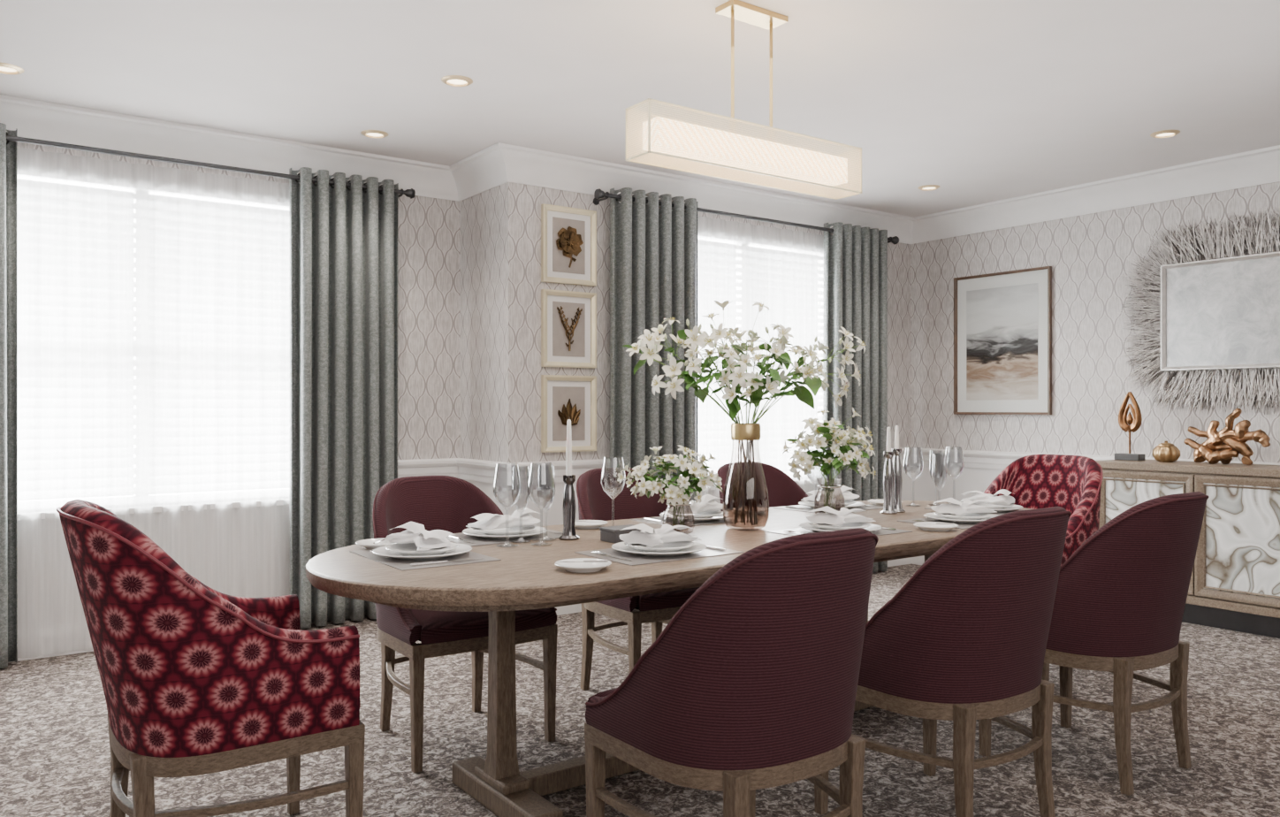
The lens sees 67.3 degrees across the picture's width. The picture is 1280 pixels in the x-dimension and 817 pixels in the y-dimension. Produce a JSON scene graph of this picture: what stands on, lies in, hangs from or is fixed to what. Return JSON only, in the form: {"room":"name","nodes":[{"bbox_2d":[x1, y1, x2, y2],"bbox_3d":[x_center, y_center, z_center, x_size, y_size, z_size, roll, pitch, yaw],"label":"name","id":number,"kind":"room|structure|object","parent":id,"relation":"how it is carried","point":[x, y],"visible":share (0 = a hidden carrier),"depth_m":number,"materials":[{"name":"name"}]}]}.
{"room":"dining room","nodes":[
{"label":"dining room","id":0,"kind":"room"},
{"bbox_2d":[17,142,459,459],"bbox_3d":[-2.734,-0.125,4.871,3.863,2.650,0.200,0,0,-36],"label":"wall","id":1,"kind":"structure","parent":0,"point":[429,227],"depth_m":5.79,"materials":[{"name":"paper"}]},
{"bbox_2d":[17,499,283,519],"bbox_3d":[-2.553,-0.320,4.934,2.010,1.700,0.150,0,0,-36],"label":"window","id":2,"kind":"structure","parent":1,"relation":"in","point":[279,502],"depth_m":5.00,"materials":[{"name":"white paint"}]},
{"bbox_2d":[17,148,289,657],"bbox_3d":[-2.457,-0.025,4.902,1.850,2.420,0.046,0,0,-36],"label":"curtain","id":3,"kind":"object","parent":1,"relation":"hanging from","point":[153,301],"visible":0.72,"depth_m":4.88,"materials":[{"name":"white fabric"}]},
{"bbox_2d":[6,135,415,198],"bbox_3d":[-2.438,-1.252,4.868,2.684,0.068,0.150,0,0,-36],"label":"curtain rod","id":4,"kind":"object","parent":1,"relation":"attached to","point":[408,193],"visible":0.93,"depth_m":4.86,"materials":[{"name":"grey metal"}]},
{"bbox_2d":[0,122,17,668],"bbox_3d":[-3.163,-0.059,4.288,0.651,2.493,0.129,0,0,-36],"label":"curtain","id":5,"kind":"object","parent":4,"relation":"hanging from","point":[8,148],"visible":1,"depth_m":4.50,"materials":[{"name":"grey fabric"}]},
{"bbox_2d":[289,167,398,628],"bbox_3d":[-1.642,-0.059,5.384,0.610,2.493,0.134,0,0,-36],"label":"curtain","id":6,"kind":"object","parent":4,"relation":"hanging from","point":[344,240],"visible":0.88,"depth_m":5.32,"materials":[{"name":"grey fabric"}]},
{"bbox_2d":[9,555,924,662],"bbox_3d":[1.417,1.130,5.103,10.623,0.140,4.883,0,0,10],"label":"baseboard","id":7,"kind":"structure","parent":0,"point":[918,560],"depth_m":5.64,"materials":[{"name":"white paint"}]},
{"bbox_2d":[459,188,492,499],"bbox_3d":[-0.961,-0.125,5.885,0.200,2.650,0.630,0,0,-36],"label":"wall","id":8,"kind":"structure","parent":0,"point":[476,211],"depth_m":5.74,"materials":[{"name":"paper"}]},
{"bbox_2d":[0,0,1279,217],"bbox_3d":[0.984,-1.500,2.713,7.770,0.100,8.050,0,0,-36],"label":"ceiling","id":9,"kind":"structure","parent":0,"point":[981,102],"depth_m":4.22,"materials":[{"name":"paint"}]},
{"bbox_2d":[0,61,24,74],"bbox_3d":[-2.704,-1.444,4.091,0.140,0.011,0.140,0,0,-36],"label":"recessed light","id":10,"kind":"object","parent":9,"relation":"in","point":[5,68],"visible":1,"depth_m":4.10,"materials":[{"name":"beige"}]},
{"bbox_2d":[360,129,388,137],"bbox_3d":[-1.400,-1.444,5.069,0.140,0.011,0.140,0,0,-36],"label":"recessed light","id":11,"kind":"object","parent":9,"relation":"in","point":[371,133],"visible":1,"depth_m":5.06,"materials":[{"name":"beige"}]},
{"bbox_2d":[441,75,472,86],"bbox_3d":[-0.809,-1.444,4.250,0.140,0.011,0.140,0,0,-36],"label":"recessed light","id":12,"kind":"object","parent":9,"relation":"in","point":[453,80],"visible":1,"depth_m":4.24,"materials":[{"name":"beige"}]},
{"bbox_2d":[625,0,861,199],"bbox_3d":[0.410,-1.146,3.517,1.036,0.608,0.136,0,0,-36],"label":"linear pendant","id":13,"kind":"object","parent":9,"relation":"hanging from","point":[663,136],"visible":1,"depth_m":3.46,"materials":[{"name":"white fabric"}]},
{"bbox_2d":[642,116,847,186],"bbox_3d":[0.410,-0.929,3.517,0.930,0.096,0.086,0,0,-36],"label":"diffuser","id":14,"kind":"object","parent":13,"relation":"attached to","point":[691,129],"depth_m":3.45,"materials":[{"name":"white fabric"}]},
{"bbox_2d":[917,184,939,190],"bbox_3d":[1.894,-1.444,6.298,0.140,0.011,0.140,0,0,-36],"label":"recessed light","id":15,"kind":"object","parent":9,"relation":"in","point":[926,187],"visible":1,"depth_m":6.28,"materials":[{"name":"beige"}]},
{"bbox_2d":[1150,129,1180,137],"bbox_3d":[2.769,-1.444,5.067,0.140,0.011,0.140,0,0,-36],"label":"recessed light","id":16,"kind":"object","parent":9,"relation":"in","point":[1165,133],"visible":1,"depth_m":5.06,"materials":[{"name":"beige"}]},
{"bbox_2d":[0,563,1279,816],"bbox_3d":[0.984,1.250,2.713,7.770,0.100,8.050,0,0,-36],"label":"floor","id":17,"kind":"structure","parent":0,"point":[55,750],"depth_m":3.38,"materials":[{"name":"carpet"}]},
{"bbox_2d":[56,499,365,816],"bbox_3d":[-1.110,0.713,2.473,0.667,0.976,0.582,0,0,-36],"label":"patterned armchair","id":18,"kind":"object","parent":17,"relation":"on","point":[197,679],"visible":1,"depth_m":2.22,"materials":[{"name":"red fabric"}]},
{"bbox_2d":[372,475,557,772],"bbox_3d":[-0.685,0.733,3.540,0.564,0.937,0.645,0,0,-36],"label":"dining chair","id":19,"kind":"object","parent":17,"relation":"on","point":[447,503],"visible":0.63,"depth_m":3.46,"materials":[{"name":"red fabric"}]},
{"bbox_2d":[576,467,699,690],"bbox_3d":[0.032,0.733,4.058,0.564,0.937,0.645,0,0,-36],"label":"dining chair","id":20,"kind":"object","parent":17,"relation":"on","point":[594,503],"visible":0.34,"depth_m":4.08,"materials":[{"name":"red fabric"}]},
{"bbox_2d":[305,500,1031,816],"bbox_3d":[0.385,0.820,3.483,3.100,0.760,1.080,0,0,-36],"label":"dining table","id":21,"kind":"object","parent":17,"relation":"on","point":[527,575],"visible":0.47,"depth_m":2.84,"materials":[{"name":"brown wood"}]},
{"bbox_2d":[355,538,397,548],"bbox_3d":[-0.821,0.430,3.045,0.156,0.019,0.156,0,0,-36],"label":"bread plate","id":22,"kind":"object","parent":21,"relation":"on","point":[368,544],"visible":0.59,"depth_m":3.06,"materials":[{"name":"white ceramic"}]},
{"bbox_2d":[349,548,501,571],"bbox_3d":[-0.647,0.439,2.863,0.300,0.003,0.420,0,0,-36],"label":"placemat","id":23,"kind":"object","parent":21,"relation":"on","point":[400,564],"visible":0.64,"depth_m":2.77,"materials":[{"name":"grey fabric"}]},
{"bbox_2d":[372,542,472,559],"bbox_3d":[-0.647,0.427,2.863,0.290,0.019,0.290,0,0,-36],"label":"dinner plate","id":24,"kind":"object","parent":23,"relation":"on","point":[463,548],"visible":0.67,"depth_m":2.82,"materials":[{"name":"white ceramic"}]},
{"bbox_2d":[385,541,459,556],"bbox_3d":[-0.647,0.419,2.863,0.216,0.019,0.216,0,0,-36],"label":"salad plate","id":25,"kind":"object","parent":24,"relation":"on","point":[403,548],"visible":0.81,"depth_m":2.83,"materials":[{"name":"white ceramic"}]},
{"bbox_2d":[384,521,458,550],"bbox_3d":[-0.644,0.377,2.866,0.210,0.066,0.190,0,0,41],"label":"napkin","id":26,"kind":"object","parent":25,"relation":"on","point":[436,539],"visible":1,"depth_m":2.83,"materials":[{"name":"white fabric"}]},
{"bbox_2d":[410,557,484,565],"bbox_3d":[-0.542,0.433,2.724,0.228,0.008,0.012,0,0,-35],"label":"knife","id":27,"kind":"object","parent":23,"relation":"on","point":[439,561],"visible":1,"depth_m":2.70,"materials":[{"name":"silver metal"}]},
{"bbox_2d":[493,463,521,547],"bbox_3d":[-0.424,0.306,3.066,0.090,0.263,0.090,0,0,-36],"label":"wine glass","id":28,"kind":"object","parent":21,"relation":"on","point":[500,544],"visible":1,"depth_m":3.06,"materials":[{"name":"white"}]},
{"bbox_2d":[446,528,579,546],"bbox_3d":[-0.464,0.439,3.302,0.420,0.003,0.300,0,0,-36],"label":"placemat","id":29,"kind":"object","parent":21,"relation":"on","point":[478,541],"visible":0.29,"depth_m":3.22,"materials":[{"name":"grey fabric"}]},
{"bbox_2d":[462,525,547,539],"bbox_3d":[-0.464,0.427,3.302,0.290,0.019,0.290,0,0,-36],"label":"dinner plate","id":30,"kind":"object","parent":29,"relation":"on","point":[470,531],"visible":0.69,"depth_m":3.24,"materials":[{"name":"white ceramic"}]},
{"bbox_2d":[472,525,536,535],"bbox_3d":[-0.464,0.419,3.302,0.216,0.019,0.216,0,0,-36],"label":"salad plate","id":31,"kind":"object","parent":30,"relation":"on","point":[503,531],"visible":0.74,"depth_m":3.26,"materials":[{"name":"white ceramic"}]},
{"bbox_2d":[465,507,540,529],"bbox_3d":[-0.461,0.377,3.299,0.210,0.066,0.190,0,0,-45],"label":"napkin","id":32,"kind":"object","parent":31,"relation":"on","point":[486,521],"visible":1,"depth_m":3.27,"materials":[{"name":"white fabric"}]},
{"bbox_2d":[510,465,531,542],"bbox_3d":[-0.393,0.314,3.169,0.070,0.248,0.070,0,0,-36],"label":"wine glass","id":33,"kind":"object","parent":29,"relation":"on","point":[526,540],"visible":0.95,"depth_m":3.16,"materials":[{"name":"white"}]},
{"bbox_2d":[527,462,555,545],"bbox_3d":[-0.318,0.306,3.099,0.090,0.263,0.090,0,0,-36],"label":"wine glass","id":34,"kind":"object","parent":21,"relation":"on","point":[531,499],"visible":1,"depth_m":3.09,"materials":[{"name":"white"}]},
{"bbox_2d":[535,464,556,540],"bbox_3d":[-0.314,0.314,3.213,0.070,0.248,0.070,0,0,-36],"label":"wine glass","id":35,"kind":"object","parent":21,"relation":"on","point":[549,538],"visible":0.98,"depth_m":3.21,"materials":[{"name":"white"}]},
{"bbox_2d":[558,474,579,540],"bbox_3d":[-0.239,0.333,3.237,0.070,0.215,0.070,0,0,-36],"label":"candlestick","id":36,"kind":"object","parent":21,"relation":"on","point":[568,506],"visible":1,"depth_m":3.22,"materials":[{"name":"silver metal"}]},
{"bbox_2d":[566,419,571,475],"bbox_3d":[-0.239,0.132,3.237,0.019,0.209,0.019,0,0,-36],"label":"candle","id":37,"kind":"object","parent":36,"relation":"on","point":[568,429],"visible":1,"depth_m":3.23,"materials":[{"name":"wax"}]},
{"bbox_2d":[555,557,611,572],"bbox_3d":[-0.155,0.430,2.625,0.156,0.019,0.156,0,0,-36],"label":"bread plate","id":38,"kind":"object","parent":21,"relation":"on","point":[571,567],"visible":0.94,"depth_m":2.64,"materials":[{"name":"white ceramic"}]},
{"bbox_2d":[556,560,608,563],"bbox_3d":[-0.157,0.418,2.627,0.141,0.008,0.010,0,0,3],"label":"butter knife","id":39,"kind":"object","parent":38,"relation":"on","point":[583,561],"visible":1,"depth_m":2.62,"materials":[{"name":"silver metal"}]},
{"bbox_2d":[575,519,607,528],"bbox_3d":[-0.198,0.430,3.556,0.156,0.019,0.156,0,0,-36],"label":"bread plate","id":40,"kind":"object","parent":21,"relation":"on","point":[578,525],"visible":0.79,"depth_m":3.52,"materials":[{"name":"white ceramic"}]},
{"bbox_2d":[600,457,625,498],"bbox_3d":[-0.097,0.306,3.450,0.090,0.263,0.090,0,0,-36],"label":"wine glass","id":41,"kind":"object","parent":21,"relation":"on","point":[604,457],"visible":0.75,"depth_m":3.44,"materials":[{"name":"white"}]},
{"bbox_2d":[599,524,640,543],"bbox_3d":[-0.054,0.417,3.204,0.134,0.045,0.094,0,0,-36],"label":"box","id":42,"kind":"object","parent":21,"relation":"on","point":[611,534],"visible":0.61,"depth_m":3.16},
{"bbox_2d":[574,544,744,565],"bbox_3d":[0.059,0.439,2.927,0.420,0.003,0.300,0,0,-36],"label":"placemat","id":43,"kind":"object","parent":21,"relation":"on","point":[637,560],"visible":0.5,"depth_m":2.84,"materials":[{"name":"grey fabric"}]},
{"bbox_2d":[611,540,707,556],"bbox_3d":[0.059,0.427,2.927,0.290,0.019,0.290,0,0,-36],"label":"dinner plate","id":44,"kind":"object","parent":43,"relation":"on","point":[620,546],"visible":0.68,"depth_m":2.89,"materials":[{"name":"white ceramic"}]},
{"bbox_2d":[624,540,694,552],"bbox_3d":[0.059,0.419,2.927,0.216,0.019,0.216,0,0,-36],"label":"salad plate","id":45,"kind":"object","parent":44,"relation":"on","point":[676,545],"visible":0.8,"depth_m":2.91,"materials":[{"name":"white ceramic"}]},
{"bbox_2d":[619,523,701,546],"bbox_3d":[0.055,0.377,2.930,0.190,0.066,0.210,0,0,36],"label":"napkin","id":46,"kind":"object","parent":45,"relation":"on","point":[648,536],"visible":1,"depth_m":2.88,"materials":[{"name":"white fabric"}]},
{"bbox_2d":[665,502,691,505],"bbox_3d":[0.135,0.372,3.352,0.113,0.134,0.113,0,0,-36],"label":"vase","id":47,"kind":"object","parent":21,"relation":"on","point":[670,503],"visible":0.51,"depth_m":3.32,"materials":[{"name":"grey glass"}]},
{"bbox_2d":[617,445,723,530],"bbox_3d":[0.110,0.276,3.349,0.362,0.293,0.243,0,0,13],"label":"bouquet","id":48,"kind":"object","parent":47,"relation":"in","point":[680,493],"visible":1,"depth_m":3.31,"materials":[{"name":"white plant"}]},
{"bbox_2d":[630,515,761,526],"bbox_3d":[0.221,0.439,3.796,0.420,0.003,0.300,0,0,-36],"label":"placemat","id":49,"kind":"object","parent":21,"relation":"on","point":[731,519],"visible":0.43,"depth_m":3.73,"materials":[{"name":"grey fabric"}]},
{"bbox_2d":[659,511,732,521],"bbox_3d":[0.221,0.427,3.796,0.290,0.019,0.290,0,0,-36],"label":"dinner plate","id":50,"kind":"object","parent":49,"relation":"on","point":[666,514],"visible":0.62,"depth_m":3.72,"materials":[{"name":"white ceramic"}]},
{"bbox_2d":[669,510,723,518],"bbox_3d":[0.221,0.419,3.796,0.216,0.019,0.216,0,0,-36],"label":"salad plate","id":51,"kind":"object","parent":50,"relation":"on","point":[700,514],"visible":0.6,"depth_m":3.75,"materials":[{"name":"white ceramic"}]},
{"bbox_2d":[662,494,725,514],"bbox_3d":[0.225,0.377,3.794,0.190,0.066,0.210,0,0,34],"label":"napkin","id":52,"kind":"object","parent":51,"relation":"on","point":[706,505],"visible":0.82,"depth_m":3.77,"materials":[{"name":"white fabric"}]},
{"bbox_2d":[726,422,764,530],"bbox_3d":[0.387,0.246,3.515,0.170,0.385,0.170,0,0,-36],"label":"vase","id":53,"kind":"object","parent":21,"relation":"on","point":[739,431],"visible":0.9,"depth_m":3.47,"materials":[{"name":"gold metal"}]},
{"bbox_2d":[622,300,866,525],"bbox_3d":[0.378,0.009,3.507,0.866,0.828,0.463,0,0,-9],"label":"bouquet","id":54,"kind":"object","parent":53,"relation":"in","point":[734,375],"visible":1,"depth_m":3.48,"materials":[{"name":"white plant"}]},
{"bbox_2d":[732,506,769,514],"bbox_3d":[0.467,0.430,4.036,0.156,0.019,0.156,0,0,-36],"label":"bread plate","id":55,"kind":"object","parent":21,"relation":"on","point":[759,511],"visible":0.6,"depth_m":4.00,"materials":[{"name":"white ceramic"}]},
{"bbox_2d":[772,504,883,513],"bbox_3d":[0.845,0.439,4.247,0.420,0.003,0.300,0,0,-36],"label":"placemat","id":56,"kind":"object","parent":21,"relation":"on","point":[864,507],"visible":0.21,"depth_m":4.22,"materials":[{"name":"grey fabric"}]},
{"bbox_2d":[798,500,864,509],"bbox_3d":[0.845,0.427,4.247,0.290,0.019,0.290,0,0,-36],"label":"dinner plate","id":57,"kind":"object","parent":56,"relation":"on","point":[803,503],"visible":0.52,"depth_m":4.20,"materials":[{"name":"white ceramic"}]},
{"bbox_2d":[807,500,855,506],"bbox_3d":[0.845,0.419,4.247,0.216,0.019,0.216,0,0,-36],"label":"salad plate","id":58,"kind":"object","parent":57,"relation":"on","point":[847,502],"visible":0.63,"depth_m":4.19,"materials":[{"name":"white ceramic"}]},
{"bbox_2d":[800,485,859,502],"bbox_3d":[0.849,0.377,4.244,0.210,0.066,0.190,0,0,-43],"label":"napkin","id":59,"kind":"object","parent":58,"relation":"on","point":[841,494],"visible":0.73,"depth_m":4.22,"materials":[{"name":"white fabric"}]},
{"bbox_2d":[817,484,841,487],"bbox_3d":[0.760,0.359,3.853,0.123,0.159,0.123,0,0,-36],"label":"vase","id":60,"kind":"object","parent":21,"relation":"on","point":[819,485],"visible":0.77,"depth_m":3.83,"materials":[{"name":"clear glass"}]},
{"bbox_2d":[782,407,875,512],"bbox_3d":[0.755,0.208,3.845,0.372,0.429,0.260,0,0,10],"label":"bouquet","id":61,"kind":"object","parent":60,"relation":"in","point":[848,441],"visible":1,"depth_m":3.82,"materials":[{"name":"white plant"}]},
{"bbox_2d":[767,527,912,535],"bbox_3d":[0.712,0.439,3.423,0.420,0.003,0.300,0,0,-36],"label":"placemat","id":62,"kind":"object","parent":21,"relation":"on","point":[881,531],"visible":0.29,"depth_m":3.40,"materials":[{"name":"grey fabric"}]},
{"bbox_2d":[798,521,881,532],"bbox_3d":[0.712,0.427,3.423,0.290,0.019,0.290,0,0,-36],"label":"dinner plate","id":63,"kind":"object","parent":62,"relation":"on","point":[805,525],"visible":0.28,"depth_m":3.43,"materials":[{"name":"white ceramic"}]},
{"bbox_2d":[809,521,870,530],"bbox_3d":[0.712,0.419,3.423,0.216,0.019,0.216,0,0,-36],"label":"salad plate","id":64,"kind":"object","parent":63,"relation":"on","point":[849,525],"visible":0.62,"depth_m":3.41,"materials":[{"name":"white ceramic"}]},
{"bbox_2d":[806,506,876,525],"bbox_3d":[0.708,0.377,3.426,0.190,0.066,0.210,0,0,40],"label":"napkin","id":65,"kind":"object","parent":64,"relation":"on","point":[832,517],"visible":1,"depth_m":3.38,"materials":[{"name":"white fabric"}]},
{"bbox_2d":[880,450,897,514],"bbox_3d":[1.042,0.310,4.025,0.070,0.260,0.070,0,0,-36],"label":"candlestick","id":66,"kind":"object","parent":21,"relation":"on","point":[888,481],"visible":1,"depth_m":4.01,"materials":[{"name":"silver metal"}]},
{"bbox_2d":[886,424,891,451],"bbox_3d":[1.042,0.130,4.025,0.019,0.124,0.019,0,0,-36],"label":"candle","id":67,"kind":"object","parent":66,"relation":"on","point":[888,432],"visible":1,"depth_m":4.02,"materials":[{"name":"wax"}]},
{"bbox_2d":[891,448,905,512],"bbox_3d":[1.090,0.305,4.078,0.070,0.270,0.070,0,0,-36],"label":"candlestick","id":68,"kind":"object","parent":21,"relation":"on","point":[896,460],"visible":0.81,"depth_m":4.06,"materials":[{"name":"silver metal"}]},
{"bbox_2d":[894,424,899,448],"bbox_3d":[1.090,0.122,4.078,0.019,0.119,0.019,0,0,-36],"label":"candle","id":69,"kind":"object","parent":68,"relation":"on","point":[896,432],"visible":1,"depth_m":4.07,"materials":[{"name":"wax"}]},
{"bbox_2d":[903,447,923,506],"bbox_3d":[1.231,0.306,4.328,0.090,0.263,0.090,0,0,-36],"label":"wine glass","id":70,"kind":"object","parent":21,"relation":"on","point":[911,504],"visible":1,"depth_m":4.32,"materials":[{"name":"clear glass"}]},
{"bbox_2d":[914,521,958,531],"bbox_3d":[1.073,0.430,3.487,0.156,0.019,0.156,0,0,-36],"label":"bread plate","id":71,"kind":"object","parent":21,"relation":"on","point":[933,527],"visible":0.96,"depth_m":3.46,"materials":[{"name":"white ceramic"}]},
{"bbox_2d":[897,517,976,529],"bbox_3d":[1.258,0.439,3.743,0.420,0.003,0.300,0,0,-36],"label":"placemat","id":72,"kind":"object","parent":21,"relation":"on","point":[963,526],"visible":0.29,"depth_m":3.70,"materials":[{"name":"grey fabric"}]},
{"bbox_2d":[923,512,998,523],"bbox_3d":[1.258,0.427,3.743,0.290,0.019,0.290,0,0,-36],"label":"dinner plate","id":73,"kind":"object","parent":72,"relation":"on","point":[933,515],"visible":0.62,"depth_m":3.67,"materials":[{"name":"white ceramic"}]},
{"bbox_2d":[934,511,992,519],"bbox_3d":[1.258,0.419,3.743,0.216,0.019,0.216,0,0,-36],"label":"salad plate","id":74,"kind":"object","parent":73,"relation":"on","point":[973,515],"visible":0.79,"depth_m":3.70,"materials":[{"name":"white ceramic"}]},
{"bbox_2d":[930,497,996,515],"bbox_3d":[1.255,0.377,3.747,0.210,0.066,0.190,0,0,-43],"label":"napkin","id":75,"kind":"object","parent":74,"relation":"on","point":[955,507],"visible":1,"depth_m":3.72,"materials":[{"name":"white fabric"}]},
{"bbox_2d":[925,507,1026,515],"bbox_3d":[1.494,0.439,4.135,0.300,0.003,0.420,0,0,-36],"label":"placemat","id":76,"kind":"object","parent":21,"relation":"on","point":[1010,511],"visible":0.14,"depth_m":4.04,"materials":[{"name":"grey fabric"}]},
{"bbox_2d":[993,504,1022,511],"bbox_3d":[1.494,0.427,4.135,0.290,0.019,0.290,0,0,-36],"label":"dinner plate","id":77,"kind":"object","parent":76,"relation":"on","point":[1015,506],"visible":0.27,"depth_m":4.05,"materials":[{"name":"white ceramic"}]},
{"bbox_2d":[974,502,1013,509],"bbox_3d":[1.494,0.419,4.135,0.216,0.019,0.216,0,0,-36],"label":"salad plate","id":78,"kind":"object","parent":77,"relation":"on","point":[988,506],"visible":0.44,"depth_m":4.06,"materials":[{"name":"white ceramic"}]},
{"bbox_2d":[960,488,1014,505],"bbox_3d":[1.491,0.377,4.131,0.210,0.066,0.190,0,0,37],"label":"napkin","id":79,"kind":"object","parent":78,"relation":"on","point":[1004,499],"visible":0.89,"depth_m":4.08,"materials":[{"name":"white fabric"}]},
{"bbox_2d":[584,527,878,816],"bbox_3d":[0.249,0.733,2.322,0.564,0.937,0.645,0,0,-36],"label":"dining chair","id":80,"kind":"object","parent":17,"relation":"on","point":[750,685],"visible":1,"depth_m":2.08,"materials":[{"name":"red fabric"}]},
{"bbox_2d":[716,461,868,623],"bbox_3d":[0.673,0.733,4.520,0.564,0.937,0.645,0,0,-36],"label":"dining chair","id":81,"kind":"object","parent":17,"relation":"on","point":[774,487],"visible":0.11,"depth_m":4.75,"materials":[{"name":"red fabric"}]},
{"bbox_2d":[814,506,1071,816],"bbox_3d":[0.898,0.733,2.790,0.564,0.937,0.645,0,0,-36],"label":"dining chair","id":82,"kind":"object","parent":17,"relation":"on","point":[963,641],"visible":0.88,"depth_m":2.55,"materials":[{"name":"red fabric"}]},
{"bbox_2d":[983,453,1103,681],"bbox_3d":[1.819,0.713,4.518,0.667,0.976,0.582,0,0,-36],"label":"patterned armchair","id":83,"kind":"object","parent":17,"relation":"on","point":[1071,483],"visible":0.21,"depth_m":4.62,"materials":[{"name":"red fabric"}]},
{"bbox_2d":[978,491,1209,795],"bbox_3d":[1.555,0.733,3.264,0.564,0.937,0.645,0,0,-36],"label":"dining chair","id":84,"kind":"object","parent":17,"relation":"on","point":[1121,596],"visible":0.76,"depth_m":3.02,"materials":[{"name":"red fabric"}]},
{"bbox_2d":[1095,459,1279,638],"bbox_3d":[3.405,0.757,5.199,0.485,0.885,1.730,0,0,-36],"label":"sideboard","id":85,"kind":"object","parent":17,"relation":"on","point":[1235,581],"visible":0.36,"depth_m":5.17,"materials":[{"name":"brown wood"}]},
{"bbox_2d":[1114,391,1145,460],"bbox_3d":[2.982,0.106,5.849,0.080,0.418,0.150,0,0,-36],"label":"sculpture","id":86,"kind":"object","parent":85,"relation":"on","point":[1124,421],"visible":1,"depth_m":5.84,"materials":[{"name":"gold metal"}]},
{"bbox_2d":[1151,440,1180,462],"bbox_3d":[3.102,0.251,5.665,0.148,0.128,0.142,0,0,-36],"label":"pot","id":87,"kind":"object","parent":85,"relation":"on","point":[1165,452],"visible":1,"depth_m":5.62,"materials":[{"name":"gold metal"}]},
{"bbox_2d":[1183,408,1270,464],"bbox_3d":[3.292,0.156,5.398,0.118,0.317,0.445,0,0,-41],"label":"driftwood sculpture","id":88,"kind":"object","parent":85,"relation":"on","point":[1222,445],"visible":1,"depth_m":5.37,"materials":[{"name":"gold metal"}]},
{"bbox_2d":[492,182,911,525],"bbox_3d":[0.623,-0.125,6.515,3.507,2.650,0.200,0,0,-36],"label":"wall","id":89,"kind":"structure","parent":0,"point":[517,370],"depth_m":5.53,"materials":[{"name":"paper"}]},
{"bbox_2d":[397,457,609,485],"bbox_3d":[-0.828,0.367,5.635,1.707,0.125,0.580,0,0,-1],"label":"trim","id":90,"kind":"structure","parent":89,"relation":"attached to","point":[481,470],"depth_m":5.65,"materials":[{"name":"white paint"}]},
{"bbox_2d":[540,203,596,286],"bbox_3d":[-0.413,-0.952,5.626,0.364,0.445,0.029,0,0,-36],"label":"framed picture","id":91,"kind":"object","parent":89,"relation":"attached to","point":[568,235],"visible":1,"depth_m":5.62,"materials":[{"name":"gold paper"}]},
{"bbox_2d":[540,289,596,367],"bbox_3d":[-0.413,-0.463,5.626,0.364,0.445,0.028,0,0,-36],"label":"framed picture","id":92,"kind":"object","parent":89,"relation":"attached to","point":[568,318],"visible":1,"depth_m":5.62,"materials":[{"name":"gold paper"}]},
{"bbox_2d":[540,374,596,452],"bbox_3d":[-0.413,0.030,5.626,0.364,0.445,0.029,0,0,-36],"label":"framed picture","id":93,"kind":"object","parent":89,"relation":"attached to","point":[563,398],"visible":0.88,"depth_m":5.62,"materials":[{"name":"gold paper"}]},
{"bbox_2d":[0,94,1279,243],"bbox_3d":[0.984,-1.361,2.713,7.370,0.173,7.650,0,0,-36],"label":"trim","id":94,"kind":"structure","parent":89,"relation":"attached to","point":[499,163],"depth_m":5.62,"materials":[{"name":"white paint"}]},
{"bbox_2d":[593,188,899,243],"bbox_3d":[0.806,-1.252,6.430,2.674,0.068,0.150,0,0,-36],"label":"curtain rod","id":95,"kind":"object","parent":89,"relation":"attached to","point":[598,194],"visible":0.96,"depth_m":6.24,"materials":[{"name":"grey metal"}]},
{"bbox_2d":[609,187,698,501],"bbox_3d":[0.104,-0.059,5.869,0.651,2.493,0.128,0,0,-36],"label":"curtain","id":96,"kind":"object","parent":95,"relation":"hanging from","point":[654,247],"visible":0.7,"depth_m":5.79,"materials":[{"name":"grey fabric"}]},
{"bbox_2d":[822,221,887,572],"bbox_3d":[1.573,-0.059,6.927,0.650,2.493,0.131,0,0,-36],"label":"curtain","id":97,"kind":"object","parent":95,"relation":"hanging from","point":[855,276],"visible":0.7,"depth_m":6.86,"materials":[{"name":"grey fabric"}]},
{"bbox_2d":[698,216,823,510],"bbox_3d":[0.779,-0.025,6.459,1.820,2.420,0.040,0,0,-36],"label":"curtain","id":98,"kind":"object","parent":89,"relation":"hanging from","point":[742,264],"visible":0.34,"depth_m":6.48,"materials":[{"name":"white fabric"}]},
{"bbox_2d":[911,181,1279,502],"bbox_3d":[4.179,-0.125,4.753,0.200,2.650,7.220,0,0,-36],"label":"wall","id":99,"kind":"structure","parent":0,"point":[1086,254],"depth_m":6.37,"materials":[{"name":"paper"}]},
{"bbox_2d":[953,266,1051,414],"bbox_3d":[2.555,-0.460,6.807,0.030,1.008,0.760,0,0,-36],"label":"print","id":100,"kind":"object","parent":99,"relation":"attached to","point":[1002,321],"visible":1,"depth_m":6.80,"materials":[{"name":"white paper"}]},
{"bbox_2d":[891,447,1279,469],"bbox_3d":[3.857,0.367,4.397,0.740,0.125,7.020,0,0,-36],"label":"trim","id":101,"kind":"structure","parent":99,"relation":"attached to","point":[972,458],"depth_m":6.99,"materials":[{"name":"white paint"}]},
{"bbox_2d":[1120,205,1279,415],"bbox_3d":[3.531,-0.550,5.408,0.083,1.183,1.680,0,0,-36],"label":"mirror","id":102,"kind":"object","parent":99,"relation":"attached to","point":[1223,313],"visible":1,"depth_m":5.64,"materials":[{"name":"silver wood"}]},
{"bbox_2d":[1165,256,1279,366],"bbox_3d":[3.532,-0.550,5.407,0.025,0.600,1.100,0,0,-36],"label":"mirror glass","id":103,"kind":"object","parent":102,"relation":"attached to","point":[1221,312],"depth_m":5.58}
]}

